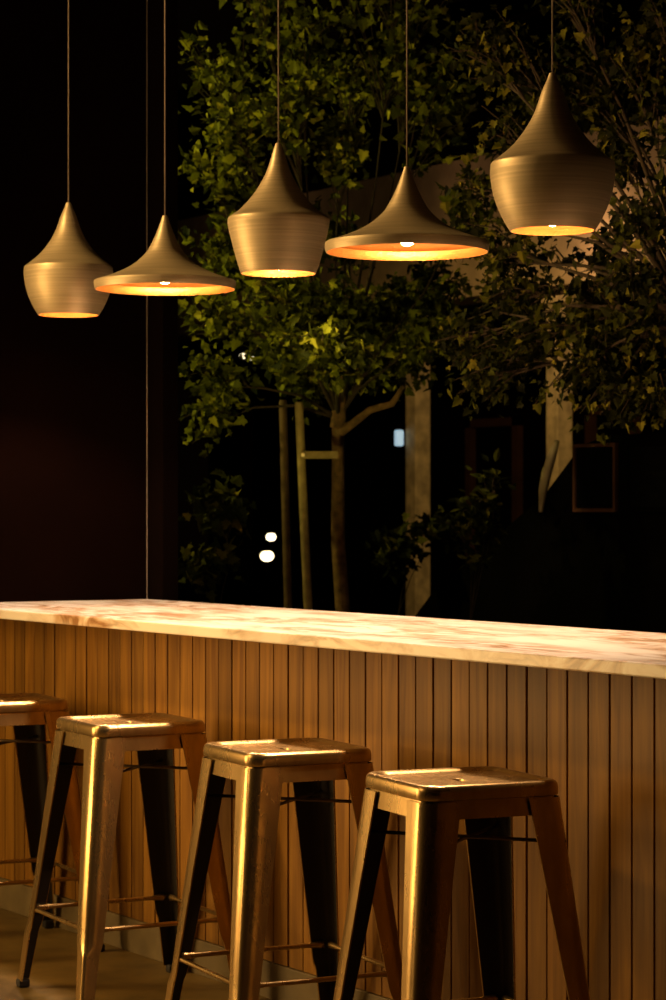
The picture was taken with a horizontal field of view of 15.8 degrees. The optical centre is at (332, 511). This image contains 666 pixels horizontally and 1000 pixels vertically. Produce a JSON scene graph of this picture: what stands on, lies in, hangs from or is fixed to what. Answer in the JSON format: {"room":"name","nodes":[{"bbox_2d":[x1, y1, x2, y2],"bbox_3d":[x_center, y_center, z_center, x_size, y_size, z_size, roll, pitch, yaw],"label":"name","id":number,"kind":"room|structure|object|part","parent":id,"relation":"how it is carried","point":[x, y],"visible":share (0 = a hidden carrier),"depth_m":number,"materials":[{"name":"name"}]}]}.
{"room":"restaurant","nodes":[
{"label":"restaurant","id":0,"kind":"room"},
{"bbox_2d":[0,0,147,601],"bbox_3d":[-3.611,-0.525,6.712,7.005,3.700,0.150,0,0,-32],"label":"wall","id":1,"kind":"structure","parent":0,"point":[73,391],"depth_m":8.32,"materials":[{"name":"paint"}]},
{"bbox_2d":[0,908,271,999],"bbox_3d":[-0.786,1.375,2.239,7.045,0.100,10.630,0,0,-32],"label":"floor","id":2,"kind":"structure","parent":0,"point":[122,974],"depth_m":6.91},
{"bbox_2d":[0,693,104,951],"bbox_3d":[-1.012,0.947,7.343,0.488,0.757,0.488,0,0,-26],"label":"bar stool","id":3,"kind":"object","parent":2,"relation":"on","point":[29,714],"visible":0.6,"depth_m":7.49,"materials":[{"name":"metal"}]},
{"bbox_3d":[-1.103,1.103,7.531,0.394,0.019,0.020,0,0,-26],"label":"foot rail","id":4,"kind":"part","parent":3,"relation":"part of","materials":[{"name":"metal"}]},
{"bbox_3d":[-1.012,0.604,7.343,0.330,0.072,0.330,0,0,-26],"label":"seat","id":5,"kind":"part","parent":3,"relation":"part of","materials":[{"name":"metal"}]},
{"bbox_3d":[-0.929,0.955,7.582,0.122,0.701,0.166,0,0,19],"label":"leg","id":6,"kind":"part","parent":3,"relation":"part of","materials":[{"name":"metal"}]},
{"bbox_3d":[-0.920,1.103,7.155,0.394,0.019,0.020,0,0,-26],"label":"foot rail","id":7,"kind":"part","parent":3,"relation":"part of","materials":[{"name":"metal"}]},
{"bbox_3d":[-0.772,0.955,7.261,0.166,0.701,0.122,0,0,19],"label":"leg","id":8,"kind":"part","parent":3,"relation":"part of","materials":[{"name":"metal"}]},
{"bbox_3d":[-0.824,1.103,7.435,0.020,0.019,0.394,0,0,-26],"label":"foot rail","id":9,"kind":"part","parent":3,"relation":"part of","materials":[{"name":"metal"}]},
{"bbox_2d":[16,713,231,999],"bbox_3d":[-0.558,0.947,6.600,0.488,0.757,0.488,0,0,-28],"label":"bar stool","id":10,"kind":"object","parent":2,"relation":"on","point":[104,739],"visible":0.85,"depth_m":6.51,"materials":[{"name":"metal"}]},
{"bbox_3d":[-0.800,0.955,6.676,0.166,0.701,0.122,0,0,17],"label":"leg","id":11,"kind":"part","parent":10,"relation":"part of","materials":[{"name":"metal"}]},
{"bbox_3d":[-0.744,1.103,6.503,0.020,0.019,0.394,0,0,-28],"label":"foot rail","id":12,"kind":"part","parent":10,"relation":"part of","materials":[{"name":"metal"}]},
{"bbox_3d":[-0.634,0.955,6.358,0.122,0.701,0.166,0,0,17],"label":"leg","id":13,"kind":"part","parent":10,"relation":"part of","materials":[{"name":"metal"}]},
{"bbox_3d":[-0.655,1.103,6.785,0.394,0.019,0.020,0,0,-28],"label":"foot rail","id":14,"kind":"part","parent":10,"relation":"part of","materials":[{"name":"metal"}]},
{"bbox_3d":[-0.558,0.604,6.600,0.330,0.072,0.330,0,0,-28],"label":"seat","id":15,"kind":"part","parent":10,"relation":"part of","materials":[{"name":"metal"}]},
{"bbox_3d":[-0.482,0.955,6.842,0.122,0.701,0.166,0,0,17],"label":"leg","id":16,"kind":"part","parent":10,"relation":"part of","materials":[{"name":"metal"}]},
{"bbox_3d":[-0.461,1.103,6.415,0.394,0.019,0.020,0,0,-28],"label":"foot rail","id":17,"kind":"part","parent":10,"relation":"part of","materials":[{"name":"metal"}]},
{"bbox_3d":[-0.373,1.103,6.697,0.020,0.019,0.394,0,0,-28],"label":"foot rail","id":18,"kind":"part","parent":10,"relation":"part of","materials":[{"name":"metal"}]},
{"bbox_3d":[-0.316,0.955,6.524,0.166,0.701,0.122,0,0,17],"label":"leg","id":19,"kind":"part","parent":10,"relation":"part of","materials":[{"name":"metal"}]},
{"bbox_2d":[165,738,401,999],"bbox_3d":[-0.113,0.947,5.852,0.488,0.757,0.488,0,0,-25],"label":"bar stool","id":20,"kind":"object","parent":2,"relation":"on","point":[259,768],"visible":0.96,"depth_m":5.75,"materials":[{"name":"metal"}]},
{"bbox_3d":[-0.352,0.955,5.939,0.166,0.701,0.122,0,0,20],"label":"leg","id":21,"kind":"part","parent":20,"relation":"part of","materials":[{"name":"metal"}]},
{"bbox_3d":[-0.303,1.103,5.764,0.020,0.019,0.394,0,0,-25],"label":"foot rail","id":22,"kind":"part","parent":20,"relation":"part of","materials":[{"name":"metal"}]},
{"bbox_3d":[-0.202,1.103,6.042,0.394,0.019,0.020,0,0,-25],"label":"foot rail","id":23,"kind":"part","parent":20,"relation":"part of","materials":[{"name":"metal"}]},
{"bbox_3d":[-0.200,0.955,5.614,0.122,0.701,0.166,0,0,20],"label":"leg","id":24,"kind":"part","parent":20,"relation":"part of","materials":[{"name":"metal"}]},
{"bbox_3d":[-0.113,0.604,5.852,0.330,0.072,0.330,0,0,-25],"label":"seat","id":25,"kind":"part","parent":20,"relation":"part of","materials":[{"name":"metal"}]},
{"bbox_3d":[-0.027,0.955,6.090,0.122,0.701,0.166,0,0,20],"label":"leg","id":26,"kind":"part","parent":20,"relation":"part of","materials":[{"name":"metal"}]},
{"bbox_3d":[-0.025,1.103,5.663,0.394,0.019,0.020,0,0,-25],"label":"foot rail","id":27,"kind":"part","parent":20,"relation":"part of","materials":[{"name":"metal"}]},
{"bbox_3d":[0.076,1.103,5.941,0.020,0.019,0.394,0,0,-25],"label":"foot rail","id":28,"kind":"part","parent":20,"relation":"part of","materials":[{"name":"metal"}]},
{"bbox_3d":[0.125,0.955,5.766,0.166,0.701,0.122,0,0,20],"label":"leg","id":29,"kind":"part","parent":20,"relation":"part of","materials":[{"name":"metal"}]},
{"bbox_2d":[0,619,665,999],"bbox_3d":[0.726,0.832,5.637,0.576,0.987,6.272,0,0,-32],"label":"bar counter","id":30,"kind":"object","parent":2,"relation":"on","point":[601,737],"depth_m":6.06,"materials":[{"name":"brown wood"}]},
{"bbox_2d":[0,599,665,678],"bbox_3d":[0.681,0.322,5.576,0.814,0.030,6.329,0,0,-32],"label":"countertop","id":31,"kind":"structure","parent":30,"relation":"on","point":[604,651],"depth_m":6.22,"materials":[{"name":"stone"}]},
{"bbox_2d":[333,766,589,999],"bbox_3d":[0.275,0.947,5.175,0.488,0.757,0.488,0,0,-23],"label":"bar stool","id":32,"kind":"object","parent":2,"relation":"on","point":[433,801],"visible":1,"depth_m":5.07,"materials":[{"name":"metal"}]},
{"bbox_3d":[0.040,0.955,5.270,0.166,0.701,0.122,0,0,22],"label":"leg","id":33,"kind":"part","parent":32,"relation":"part of","materials":[{"name":"metal"}]},
{"bbox_3d":[0.180,0.955,4.940,0.122,0.701,0.166,0,0,22],"label":"leg","id":34,"kind":"part","parent":32,"relation":"part of","materials":[{"name":"metal"}]},
{"bbox_3d":[0.275,0.604,5.175,0.330,0.072,0.330,0,0,-23],"label":"seat","id":35,"kind":"part","parent":32,"relation":"part of","materials":[{"name":"metal"}]},
{"bbox_3d":[0.193,1.103,5.368,0.394,0.019,0.020,0,0,-23],"label":"foot rail","id":36,"kind":"part","parent":32,"relation":"part of","materials":[{"name":"metal"}]},
{"bbox_3d":[0.370,0.955,5.410,0.122,0.701,0.166,0,0,22],"label":"leg","id":37,"kind":"part","parent":32,"relation":"part of","materials":[{"name":"metal"}]},
{"bbox_3d":[0.468,1.103,5.257,0.020,0.019,0.394,0,0,-23],"label":"foot rail","id":38,"kind":"part","parent":32,"relation":"part of","materials":[{"name":"metal"}]},
{"bbox_3d":[0.510,0.955,5.080,0.166,0.701,0.122,0,0,22],"label":"leg","id":39,"kind":"part","parent":32,"relation":"part of","materials":[{"name":"metal"}]},
{"bbox_2d":[148,0,177,600],"bbox_3d":[2.167,-0.525,4.029,0.060,3.700,10.530,0,0,-32],"label":"window frame","id":40,"kind":"structure","parent":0,"point":[162,310],"depth_m":8.40,"materials":[{"name":"black metal"}]},
{"bbox_2d":[147,0,147,597],"bbox_3d":[-0.656,-1.035,8.465,0.004,2.680,0.004,0,0,-32],"label":"trim","id":41,"kind":"structure","parent":40,"relation":"attached to","point":[147,0],"depth_m":8.46,"materials":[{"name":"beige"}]},
{"bbox_3d":[-0.744,-2.425,2.266,7.145,0.100,10.630,0,0,-32],"label":"ceiling","id":42,"kind":"structure","parent":0,"visible":0},
{"bbox_2d":[24,0,112,317],"bbox_3d":[-0.854,-1.505,7.745,0.287,1.739,0.287,0,0,45],"label":"pendant lamp","id":43,"kind":"object","parent":42,"relation":"hanging from","point":[59,282],"visible":0.95,"depth_m":7.65,"materials":[{"name":"gold metal"}]},
{"bbox_3d":[-0.854,-0.817,7.745,0.287,0.364,0.287,0,0,-32],"label":"lamp shade","id":44,"kind":"part","parent":43,"relation":"part of","materials":[{"name":"gold metal"}]},
{"bbox_3d":[-0.854,-1.671,7.745,0.004,1.347,0.004,0,0,-32],"label":"cord","id":45,"kind":"part","parent":43,"relation":"part of","materials":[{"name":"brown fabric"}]},
{"bbox_2d":[94,0,235,295],"bbox_3d":[-0.498,-1.517,7.114,0.421,1.714,0.421,0,0,-32],"label":"pendant lamp","id":46,"kind":"object","parent":42,"relation":"hanging from","point":[164,269],"visible":1,"depth_m":7.06,"materials":[{"name":"gold metal"}]},
{"bbox_3d":[-0.498,-0.769,7.114,0.421,0.219,0.421,0,0,-32],"label":"lamp shade","id":47,"kind":"part","parent":46,"relation":"part of","materials":[{"name":"gold metal"}]},
{"bbox_3d":[-0.498,-1.611,7.114,0.004,1.468,0.004,0,0,-32],"label":"cord","id":48,"kind":"part","parent":46,"relation":"part of","materials":[{"name":"brown fabric"}]},
{"bbox_2d":[227,0,329,276],"bbox_3d":[-0.150,-1.515,6.611,0.281,1.718,0.281,0,0,-32],"label":"pendant lamp","id":49,"kind":"object","parent":42,"relation":"hanging from","point":[277,232],"visible":1,"depth_m":6.52,"materials":[{"name":"gold metal"}]},
{"bbox_3d":[-0.150,-0.837,6.611,0.281,0.360,0.281,0,0,-32],"label":"lamp shade","id":50,"kind":"part","parent":49,"relation":"part of","materials":[{"name":"gold metal"}]},
{"bbox_3d":[-0.150,-1.680,6.611,0.004,1.329,0.004,0,0,-32],"label":"cord","id":51,"kind":"part","parent":49,"relation":"part of","materials":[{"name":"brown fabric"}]},
{"bbox_2d":[325,0,489,260],"bbox_3d":[0.189,-1.519,6.131,0.421,1.711,0.421,0,0,-32],"label":"pendant lamp","id":52,"kind":"object","parent":42,"relation":"hanging from","point":[406,230],"visible":1,"depth_m":6.08,"materials":[{"name":"gold metal"}]},
{"bbox_3d":[0.189,-1.613,6.131,0.004,1.464,0.004,0,0,-32],"label":"cord","id":53,"kind":"part","parent":52,"relation":"part of","materials":[{"name":"brown fabric"}]},
{"bbox_3d":[0.189,-0.773,6.131,0.421,0.219,0.421,0,0,-32],"label":"lamp shade","id":54,"kind":"part","parent":52,"relation":"part of","materials":[{"name":"gold metal"}]},
{"bbox_2d":[490,0,614,235],"bbox_3d":[0.505,-1.510,5.522,0.287,1.727,0.287,0,0,-26],"label":"pendant lamp","id":55,"kind":"object","parent":42,"relation":"hanging from","point":[552,180],"visible":1,"depth_m":5.43,"materials":[{"name":"gold metal"}]},
{"bbox_3d":[0.505,-0.829,5.522,0.287,0.364,0.287,0,0,-32],"label":"lamp shade","id":56,"kind":"part","parent":55,"relation":"part of","materials":[{"name":"gold metal"}]},
{"bbox_3d":[0.505,-1.677,5.522,0.004,1.335,0.004,0,0,-32],"label":"cord","id":57,"kind":"part","parent":55,"relation":"part of","materials":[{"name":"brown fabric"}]},
{"label":"outside","id":58,"kind":"structure","parent":0,"visible":0},
{"bbox_2d":[178,547,207,602],"bbox_3d":[11.782,1.395,51.035,65.855,0.100,86.000,0,0,-32],"label":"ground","id":59,"kind":"structure","parent":58,"point":[186,593],"depth_m":42.20,"materials":[{"name":"black"}]},
{"bbox_2d":[178,468,256,603],"bbox_3d":[-0.475,0.584,9.582,0.320,1.523,0.280,0,0,11],"label":"shrub","id":60,"kind":"object","parent":59,"relation":"on","point":[232,513],"visible":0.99,"depth_m":9.57,"materials":[{"name":"green plant"}]},
{"bbox_2d":[239,352,244,604],"bbox_3d":[-0.581,0.155,15.500,0.054,2.380,0.054,0,0,-32],"label":"garden lamp","id":61,"kind":"object","parent":59,"relation":"on","point":[243,353],"visible":0.53,"depth_m":15.49,"materials":[{"name":"black metal"}]},
{"bbox_3d":[-0.581,0.176,15.500,0.012,2.338,0.012,0,0,35],"label":"post","id":62,"kind":"part","parent":61,"relation":"part of","materials":[{"name":"black metal"}]},
{"bbox_2d":[247,352,253,605],"bbox_3d":[-0.530,0.155,15.500,0.066,2.379,0.066,0,0,-32],"label":"garden lamp","id":63,"kind":"object","parent":59,"relation":"on","point":[250,352],"visible":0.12,"depth_m":15.49,"materials":[{"name":"black metal"}]},
{"bbox_3d":[-0.530,0.181,15.500,0.014,2.328,0.014,0,0,-10],"label":"post","id":64,"kind":"part","parent":63,"relation":"part of","materials":[{"name":"black metal"}]},
{"bbox_2d":[260,548,273,606],"bbox_3d":[-0.325,0.760,11.800,0.084,1.171,0.084,0,0,-32],"label":"garden lamp","id":65,"kind":"object","parent":59,"relation":"on","point":[266,555],"visible":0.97,"depth_m":11.79,"materials":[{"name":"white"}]},
{"bbox_3d":[-0.325,0.792,11.800,0.018,1.106,0.018,0,0,35],"label":"post","id":66,"kind":"part","parent":65,"relation":"part of","materials":[{"name":"black metal"}]},
{"bbox_3d":[-0.325,0.216,11.800,0.070,0.056,0.070,0,0,-32],"label":"globe","id":67,"kind":"part","parent":65,"relation":"part of","materials":[{"name":"white glass"}]},
{"bbox_2d":[266,531,275,606],"bbox_3d":[-0.323,0.721,12.500,0.066,1.248,0.066,0,0,-32],"label":"garden lamp","id":68,"kind":"object","parent":59,"relation":"on","point":[270,536],"visible":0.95,"depth_m":12.49,"materials":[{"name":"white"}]},
{"bbox_3d":[-0.323,0.746,12.500,0.014,1.197,0.014,0,0,35],"label":"post","id":69,"kind":"part","parent":68,"relation":"part of","materials":[{"name":"black metal"}]},
{"bbox_3d":[-0.323,0.130,12.500,0.055,0.044,0.055,0,0,-32],"label":"globe","id":70,"kind":"part","parent":68,"relation":"part of","materials":[{"name":"beige glass"}]},
{"bbox_2d":[279,400,291,608],"bbox_3d":[-0.188,0.437,10.100,0.078,1.817,0.034,0,0,0],"label":"stake","id":71,"kind":"object","parent":59,"relation":"on","point":[283,422],"visible":0.57,"depth_m":10.08,"materials":[{"name":"brown wood"}]},
{"bbox_2d":[295,402,337,609],"bbox_3d":[-0.068,0.448,9.781,0.171,1.795,0.090,0,0,-7],"label":"stake","id":72,"kind":"object","parent":59,"relation":"on","point":[302,455],"visible":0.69,"depth_m":9.78,"materials":[{"name":"brown wood"}]},
{"bbox_3d":[-0.099,0.448,9.800,0.115,1.795,0.036,0,0,0],"label":"post","id":73,"kind":"part","parent":72,"relation":"part of","materials":[{"name":"brown wood"}]},
{"bbox_2d":[178,0,503,611],"bbox_3d":[0.014,-0.542,9.978,1.410,3.776,1.426,0,0,13],"label":"street tree","id":74,"kind":"object","parent":59,"relation":"on","point":[322,339],"visible":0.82,"depth_m":9.90,"materials":[{"name":"green plant"}]},
{"bbox_2d":[363,512,450,615],"bbox_3d":[0.341,0.666,11.005,0.408,1.360,0.267,0,0,5],"label":"shrub","id":75,"kind":"object","parent":59,"relation":"on","point":[395,552],"visible":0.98,"depth_m":10.98,"materials":[{"name":"green plant"}]},
{"bbox_2d":[178,0,665,616],"bbox_3d":[1.574,-0.965,17.505,3.550,4.620,13.400,0,0,-32],"label":"building","id":76,"kind":"structure","parent":59,"relation":"on","point":[384,480],"depth_m":18.95,"materials":[{"name":"paint"}]},
{"bbox_2d":[393,420,405,445],"bbox_3d":[0.497,-0.536,16.248,0.192,0.181,0.090,0,0,-5],"label":"wall lantern","id":77,"kind":"object","parent":76,"relation":"attached to","point":[398,433],"visible":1,"depth_m":16.22,"materials":[{"name":"blue"}]},
{"bbox_3d":[0.447,-0.501,16.244,0.052,0.110,0.052,0,0,-32],"label":"lantern glass","id":78,"kind":"part","parent":77,"relation":"part of","materials":[{"name":"blue"}]},
{"bbox_3d":[1.294,0.294,19.337,0.060,2.099,0.712,0,0,-32],"label":"door frame","id":79,"kind":"part","parent":76,"relation":"part of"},
{"bbox_3d":[2.102,0.270,18.047,0.060,2.149,0.597,0,0,-32],"label":"door frame","id":80,"kind":"part","parent":76,"relation":"part of","materials":[{"name":"brown wood"}]},
{"bbox_2d":[427,448,516,619],"bbox_3d":[0.607,0.539,10.005,0.384,1.613,0.268,0,0,-20],"label":"shrub","id":81,"kind":"object","parent":59,"relation":"on","point":[475,516],"visible":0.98,"depth_m":9.98,"materials":[{"name":"green plant"}]},
{"bbox_2d":[428,0,665,445],"bbox_3d":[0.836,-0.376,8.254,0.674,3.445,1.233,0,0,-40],"label":"street tree","id":82,"kind":"object","parent":59,"relation":"on","point":[593,338],"visible":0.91,"depth_m":8.25,"materials":[{"name":"green plant"}]}
]}

